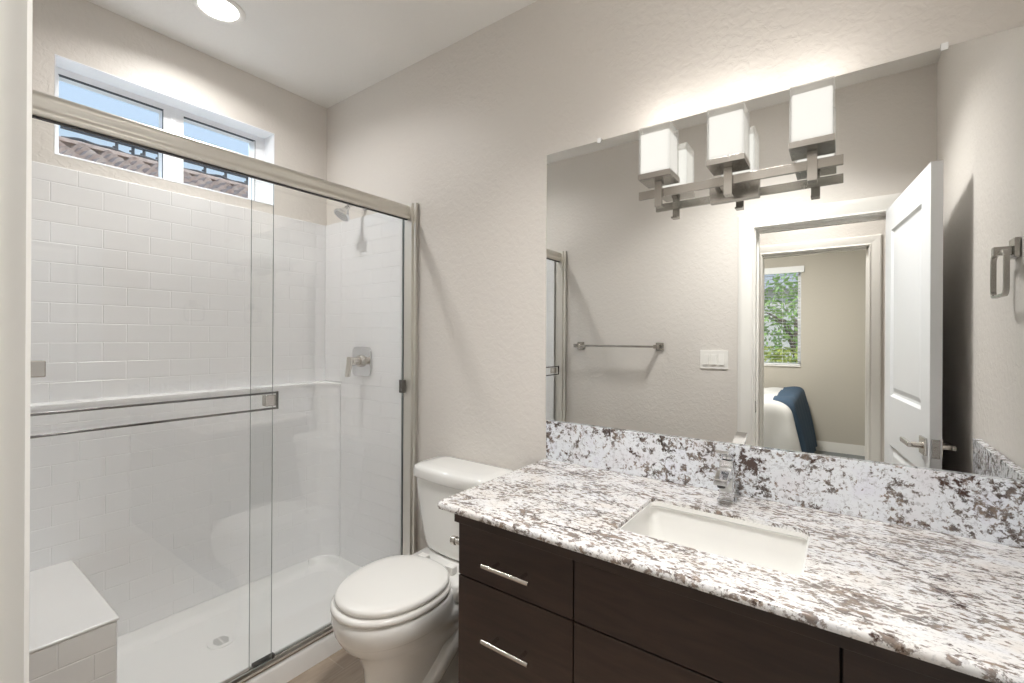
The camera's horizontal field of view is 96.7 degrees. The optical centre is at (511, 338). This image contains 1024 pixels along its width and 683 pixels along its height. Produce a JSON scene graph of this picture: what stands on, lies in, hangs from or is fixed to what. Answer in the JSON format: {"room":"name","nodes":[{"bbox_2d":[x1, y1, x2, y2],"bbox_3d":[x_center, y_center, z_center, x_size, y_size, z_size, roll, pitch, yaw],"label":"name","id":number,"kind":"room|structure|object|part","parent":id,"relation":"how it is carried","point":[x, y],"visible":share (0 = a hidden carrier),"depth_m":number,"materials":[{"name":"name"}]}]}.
{"room":"bathroom","nodes":[
{"label":"bathroom","id":0,"kind":"room"},
{"bbox_2d":[32,0,326,225],"bbox_3d":[-1.685,-0.019,2.139,0.200,2.740,1.640,0,0,36],"label":"wall","id":1,"kind":"structure","parent":0,"point":[85,32],"depth_m":2.12,"materials":[{"name":"white paint"}]},
{"bbox_2d":[54,54,274,205],"bbox_3d":[-1.621,-0.924,2.193,0.171,0.395,0.859,0,0,36],"label":"window","id":2,"kind":"structure","parent":1,"relation":"in","point":[173,112],"depth_m":2.19,"materials":[{"name":"white plastic"}]},
{"bbox_2d":[87,0,536,107],"bbox_3d":[-0.422,-1.432,1.301,3.215,0.100,1.760,0,0,36],"label":"ceiling","id":3,"kind":"structure","parent":0,"point":[324,53],"depth_m":2.06,"materials":[{"name":"white paint"}]},
{"bbox_2d":[190,0,245,24],"bbox_3d":[-1.231,-1.382,1.911,0.196,0.008,0.196,0,0,36],"label":"recessed light","id":4,"kind":"object","parent":3,"relation":"in","point":[228,12],"visible":1,"depth_m":1.92,"materials":[{"name":"white paint"}]},
{"bbox_2d":[287,648,363,682],"bbox_3d":[-0.440,1.383,1.229,2.895,0.050,1.640,0,0,36],"label":"floor","id":5,"kind":"structure","parent":0,"point":[341,666],"depth_m":1.85,"materials":[{"name":"brown wood"}]},
{"bbox_2d":[117,555,360,682],"bbox_3d":[-1.270,1.304,1.906,0.754,0.098,1.518,0,0,36],"label":"shower pan","id":6,"kind":"object","parent":5,"relation":"on","point":[207,641],"visible":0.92,"depth_m":2.00,"materials":[{"name":"white plastic"}]},
{"bbox_2d":[29,161,404,682],"bbox_3d":[-1.283,0.290,1.920,0.707,1.930,1.516,0,0,36],"label":"shower surround","id":7,"kind":"object","parent":6,"relation":"on","point":[140,294],"visible":0.9,"depth_m":2.14,"materials":[{"name":"tile"}]},
{"bbox_3d":[-1.593,0.878,1.461,0.620,0.012,0.376,0,0,36],"label":"bench seat","id":8,"kind":"part","parent":7,"relation":"part of","materials":[{"name":"white plastic"}]},
{"bbox_3d":[-1.559,-0.162,2.122,0.019,1.028,1.516,0,0,36],"label":"panel","id":9,"kind":"part","parent":7,"relation":"part of","materials":[{"name":"tile"}]},
{"bbox_3d":[-1.499,0.763,2.075,0.180,0.982,1.516,0,0,36],"label":"panel","id":10,"kind":"part","parent":7,"relation":"part of","materials":[{"name":"tile"}]},
{"bbox_2d":[345,347,370,376],"bbox_3d":[-0.852,0.127,2.462,0.164,0.160,0.098,0,0,36],"label":"shower valve","id":11,"kind":"object","parent":7,"relation":"attached to","point":[360,361],"visible":1,"depth_m":2.47,"materials":[{"name":"silver metal"}]},
{"bbox_3d":[-0.873,0.152,2.433,0.040,0.106,0.027,0,0,36],"label":"lever","id":12,"kind":"part","parent":11,"relation":"part of","materials":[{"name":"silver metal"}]},
{"bbox_3d":[-0.835,0.292,2.521,0.687,1.930,0.017,0,0,36],"label":"panel","id":13,"kind":"part","parent":7,"relation":"part of","materials":[{"name":"tile"}]},
{"bbox_2d":[30,89,417,682],"bbox_3d":[-0.961,0.293,1.686,0.111,1.936,1.516,0,0,36],"label":"shower door frame","id":14,"kind":"structure","parent":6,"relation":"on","point":[45,107],"depth_m":1.75,"materials":[{"name":"silver metal"}]},
{"bbox_3d":[-0.949,-0.632,1.681,0.023,0.070,1.476,0,0,36],"label":"header rail","id":15,"kind":"part","parent":14,"relation":"part of","materials":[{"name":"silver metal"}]},
{"bbox_3d":[-1.162,0.315,1.425,0.006,1.842,0.813,0,0,36],"label":"glass panel","id":16,"kind":"part","parent":14,"relation":"part of","materials":[{"name":"grey"}]},
{"bbox_3d":[-0.769,0.320,2.006,0.006,1.847,0.729,0,0,36],"label":"glass panel","id":17,"kind":"part","parent":14,"relation":"part of","materials":[{"name":"grey"}]},
{"bbox_2d":[330,456,513,682],"bbox_3d":[-0.350,0.950,1.737,0.446,0.817,0.694,0,0,36],"label":"toilet","id":18,"kind":"object","parent":5,"relation":"on","point":[398,615],"visible":0.74,"depth_m":1.61,"materials":[{"name":"white ceramic"}]},
{"bbox_3d":[-0.430,0.904,1.626,0.368,0.022,0.419,0,0,36],"label":"seat","id":19,"kind":"part","parent":18,"relation":"part of","materials":[{"name":"white plastic"}]},
{"bbox_3d":[-0.427,0.876,1.630,0.356,0.026,0.400,0,0,36],"label":"lid","id":20,"kind":"part","parent":18,"relation":"part of","materials":[{"name":"white plastic"}]},
{"bbox_3d":[-0.210,0.755,1.929,0.426,0.306,0.197,0,0,36],"label":"tank","id":21,"kind":"part","parent":18,"relation":"part of","materials":[{"name":"white ceramic"}]},
{"bbox_3d":[-0.209,0.572,1.927,0.446,0.060,0.224,0,0,36],"label":"tank lid","id":22,"kind":"part","parent":18,"relation":"part of","materials":[{"name":"white ceramic"}]},
{"bbox_2d":[454,514,992,682],"bbox_3d":[0.511,0.932,1.171,1.285,0.862,0.613,0,0,36],"label":"vanity cabinet","id":23,"kind":"object","parent":5,"relation":"on","point":[531,610],"visible":0.83,"depth_m":1.04,"materials":[{"name":"black wood"}]},
{"bbox_2d":[450,535,458,545],"bbox_3d":[-0.152,0.633,1.419,0.092,0.052,0.052,0,0,36],"label":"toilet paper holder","id":24,"kind":"object","parent":23,"relation":"attached to","point":[454,540],"visible":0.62,"depth_m":1.43,"materials":[{"name":"grey metal"}]},
{"bbox_3d":[-0.148,0.639,1.416,0.065,0.021,0.021,0,0,36],"label":"arm","id":25,"kind":"part","parent":24,"relation":"part of","materials":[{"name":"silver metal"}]},
{"bbox_3d":[-0.047,0.820,1.231,0.009,0.009,0.030,0,0,36],"label":"pull post","id":26,"kind":"part","parent":23,"relation":"part of","materials":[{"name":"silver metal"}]},
{"bbox_3d":[-0.022,0.820,1.187,0.152,0.012,0.012,0,0,36],"label":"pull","id":27,"kind":"part","parent":23,"relation":"part of","materials":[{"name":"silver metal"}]},
{"bbox_3d":[-0.021,0.616,1.187,0.152,0.012,0.012,0,0,36],"label":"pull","id":28,"kind":"part","parent":23,"relation":"part of","materials":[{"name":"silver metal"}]},
{"bbox_3d":[0.001,0.855,1.228,0.376,0.330,0.020,0,0,36],"label":"drawer","id":29,"kind":"part","parent":23,"relation":"part of","materials":[{"name":"brown wood"}]},
{"bbox_3d":[0.002,0.612,1.228,0.376,0.149,0.020,0,0,36],"label":"drawer","id":30,"kind":"part","parent":23,"relation":"part of","materials":[{"name":"brown wood"}]},
{"bbox_3d":[0.027,0.820,1.177,0.009,0.009,0.030,0,0,36],"label":"pull post","id":31,"kind":"part","parent":23,"relation":"part of","materials":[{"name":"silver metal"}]},
{"bbox_3d":[0.028,0.616,1.177,0.009,0.009,0.030,0,0,36],"label":"pull post","id":32,"kind":"part","parent":23,"relation":"part of","materials":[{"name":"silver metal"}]},
{"bbox_3d":[0.368,0.857,0.961,0.524,0.330,0.020,0,0,36],"label":"drawer","id":33,"kind":"part","parent":23,"relation":"part of","materials":[{"name":"brown wood"}]},
{"bbox_2d":[438,458,1023,682],"bbox_3d":[0.495,0.490,1.185,1.335,0.021,0.614,0,0,36],"label":"countertop","id":34,"kind":"structure","parent":23,"relation":"on","point":[953,602],"depth_m":0.97,"materials":[{"name":"stone"}]},
{"bbox_2d":[620,502,809,574],"bbox_3d":[0.502,0.565,1.141,0.444,0.155,0.318,0,0,36],"label":"sink","id":35,"kind":"object","parent":34,"relation":"in","point":[779,549],"visible":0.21,"depth_m":1.25,"materials":[{"name":"white ceramic"}]},
{"bbox_2d":[714,450,737,503],"bbox_3d":[0.618,0.399,1.321,0.050,0.162,0.120,0,0,36],"label":"faucet","id":36,"kind":"object","parent":34,"relation":"on","point":[724,478],"visible":1,"depth_m":1.32,"materials":[{"name":"silver metal"}]},
{"bbox_3d":[0.604,0.396,1.303,0.036,0.034,0.074,0,0,36],"label":"spout","id":37,"kind":"part","parent":36,"relation":"part of","materials":[{"name":"silver metal"}]},
{"bbox_3d":[0.623,0.337,1.328,0.038,0.039,0.097,0,0,36],"label":"lever","id":38,"kind":"part","parent":36,"relation":"part of","materials":[{"name":"silver metal"}]},
{"bbox_3d":[0.733,0.615,0.697,0.366,0.149,0.020,0,0,36],"label":"drawer","id":39,"kind":"part","parent":23,"relation":"part of","materials":[{"name":"brown wood"}]},
{"bbox_2d":[326,0,1023,551],"bbox_3d":[0.052,-0.010,1.964,3.215,2.740,0.120,0,0,36],"label":"wall","id":40,"kind":"structure","parent":0,"point":[466,132],"depth_m":1.89,"materials":[{"name":"white paint"}]},
{"bbox_2d":[334,205,365,221],"bbox_3d":[-0.869,-0.693,2.450,0.086,0.140,0.182,0,0,36],"label":"shower fixture","id":41,"kind":"object","parent":40,"relation":"attached to","point":[341,213],"visible":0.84,"depth_m":2.40,"materials":[{"name":"silver metal"}]},
{"bbox_2d":[638,86,843,208],"bbox_3d":[0.651,-0.545,1.359,0.548,0.244,0.145,0,0,36],"label":"vanity light","id":42,"kind":"object","parent":40,"relation":"attached to","point":[811,135],"visible":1,"depth_m":1.31,"materials":[{"name":"white glass"}]},
{"bbox_2d":[638,168,679,188],"bbox_3d":[0.472,-0.513,1.462,0.102,0.018,0.102,0,0,36],"label":"light fixture","id":43,"kind":"object","parent":42,"relation":"on","point":[649,177],"depth_m":1.44,"materials":[{"name":"silver metal"}]},
{"bbox_2d":[641,129,676,173],"bbox_3d":[0.472,-0.585,1.462,0.089,0.124,0.089,0,0,36],"label":"diffuser","id":44,"kind":"object","parent":42,"relation":"attached to","point":[659,148],"depth_m":1.42,"materials":[{"name":"white glass"}]},
{"bbox_3d":[0.476,-0.464,1.469,0.023,0.080,0.031,0,0,36],"label":"arm","id":45,"kind":"part","parent":42,"relation":"part of","materials":[{"name":"silver metal"}]},
{"bbox_2d":[706,152,749,175],"bbox_3d":[0.638,-0.512,1.342,0.102,0.018,0.102,0,0,36],"label":"tray","id":46,"kind":"object","parent":42,"relation":"on","point":[721,163],"depth_m":1.32,"materials":[{"name":"silver metal"}]},
{"bbox_2d":[709,109,747,159],"bbox_3d":[0.638,-0.584,1.342,0.089,0.124,0.089,0,0,36],"label":"diffuser","id":47,"kind":"object","parent":42,"relation":"attached to","point":[728,132],"depth_m":1.31,"materials":[{"name":"white glass"}]},
{"bbox_3d":[0.642,-0.463,1.348,0.023,0.080,0.031,0,0,36],"label":"arm","id":48,"kind":"part","parent":42,"relation":"part of","materials":[{"name":"silver metal"}]},
{"bbox_3d":[0.638,-0.594,1.342,0.098,0.146,0.098,0,0,36],"label":"lamp shade","id":49,"kind":"part","parent":42,"relation":"part of","materials":[{"name":"white glass"}]},
{"bbox_2d":[788,133,835,160],"bbox_3d":[0.805,-0.511,1.220,0.102,0.018,0.102,0,0,36],"label":"tray","id":50,"kind":"object","parent":42,"relation":"on","point":[800,147],"depth_m":1.20,"materials":[{"name":"silver metal"}]},
{"bbox_3d":[0.806,-0.593,1.220,0.098,0.146,0.098,0,0,36],"label":"lamp shade","id":51,"kind":"part","parent":42,"relation":"part of","materials":[{"name":"white glass"}]},
{"bbox_2d":[792,86,832,141],"bbox_3d":[0.806,-0.584,1.220,0.089,0.124,0.089,0,0,36],"label":"diffuser","id":52,"kind":"object","parent":42,"relation":"attached to","point":[812,111],"depth_m":1.18,"materials":[{"name":"white glass"}]},
{"bbox_3d":[0.809,-0.462,1.226,0.023,0.080,0.031,0,0,36],"label":"arm","id":53,"kind":"part","parent":42,"relation":"part of","materials":[{"name":"silver metal"}]},
{"bbox_2d":[546,420,1023,547],"bbox_3d":[0.667,0.404,1.429,1.300,0.151,0.020,0,0,36],"label":"backsplash","id":54,"kind":"structure","parent":40,"relation":"attached to","point":[985,508],"depth_m":1.27,"materials":[{"name":"stone"}]},
{"bbox_2d":[546,26,1023,480],"bbox_3d":[0.677,-0.206,1.431,1.331,1.069,0.009,0,0,36],"label":"wall mirror","id":55,"kind":"object","parent":40,"relation":"attached to","point":[872,310],"visible":1,"depth_m":1.27,"materials":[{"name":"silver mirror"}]},
{"bbox_3d":[-0.831,-0.014,0.579,3.015,2.740,0.120,0,0,36],"label":"wall","id":56,"kind":"structure","parent":0,"visible":0},
{"bbox_2d":[0,0,32,682],"bbox_3d":[-0.070,0.302,0.110,0.796,2.116,0.016,0,0,36],"label":"trim","id":57,"kind":"structure","parent":56,"relation":"attached to","point":[15,15],"depth_m":0.29,"materials":[{"name":"white paint"}]},
{"bbox_2d":[31,360,45,377],"bbox_3d":[-0.990,0.045,0.833,0.642,0.052,0.104,0,0,36],"label":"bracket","id":58,"kind":"object","parent":56,"relation":"attached to","point":[38,367],"visible":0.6,"depth_m":0.69,"materials":[{"name":"silver metal"}]},
{"label":"outside","id":59,"kind":"structure","parent":0,"visible":0},
{"bbox_3d":[-7.560,4.420,-1.867,70.000,0.200,75.000,0,0,36],"label":"ground","id":60,"kind":"structure","parent":59,"visible":0},
{"bbox_2d":[59,136,247,197],"bbox_3d":[-6.858,0.724,8.762,6.610,7.200,9.000,0,0,36],"label":"house","id":61,"kind":"structure","parent":60,"relation":"on","point":[70,147],"depth_m":6.70,"materials":[{"name":"brick"}]},
{"bbox_2d":[60,126,247,184],"bbox_3d":[-5.391,-2.931,7.920,0.102,0.245,3.545,0,0,36],"label":"roof rail","id":62,"kind":"object","parent":61,"relation":"attached to","point":[132,151],"visible":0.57,"depth_m":7.19,"materials":[{"name":"grey metal"}]}
]}

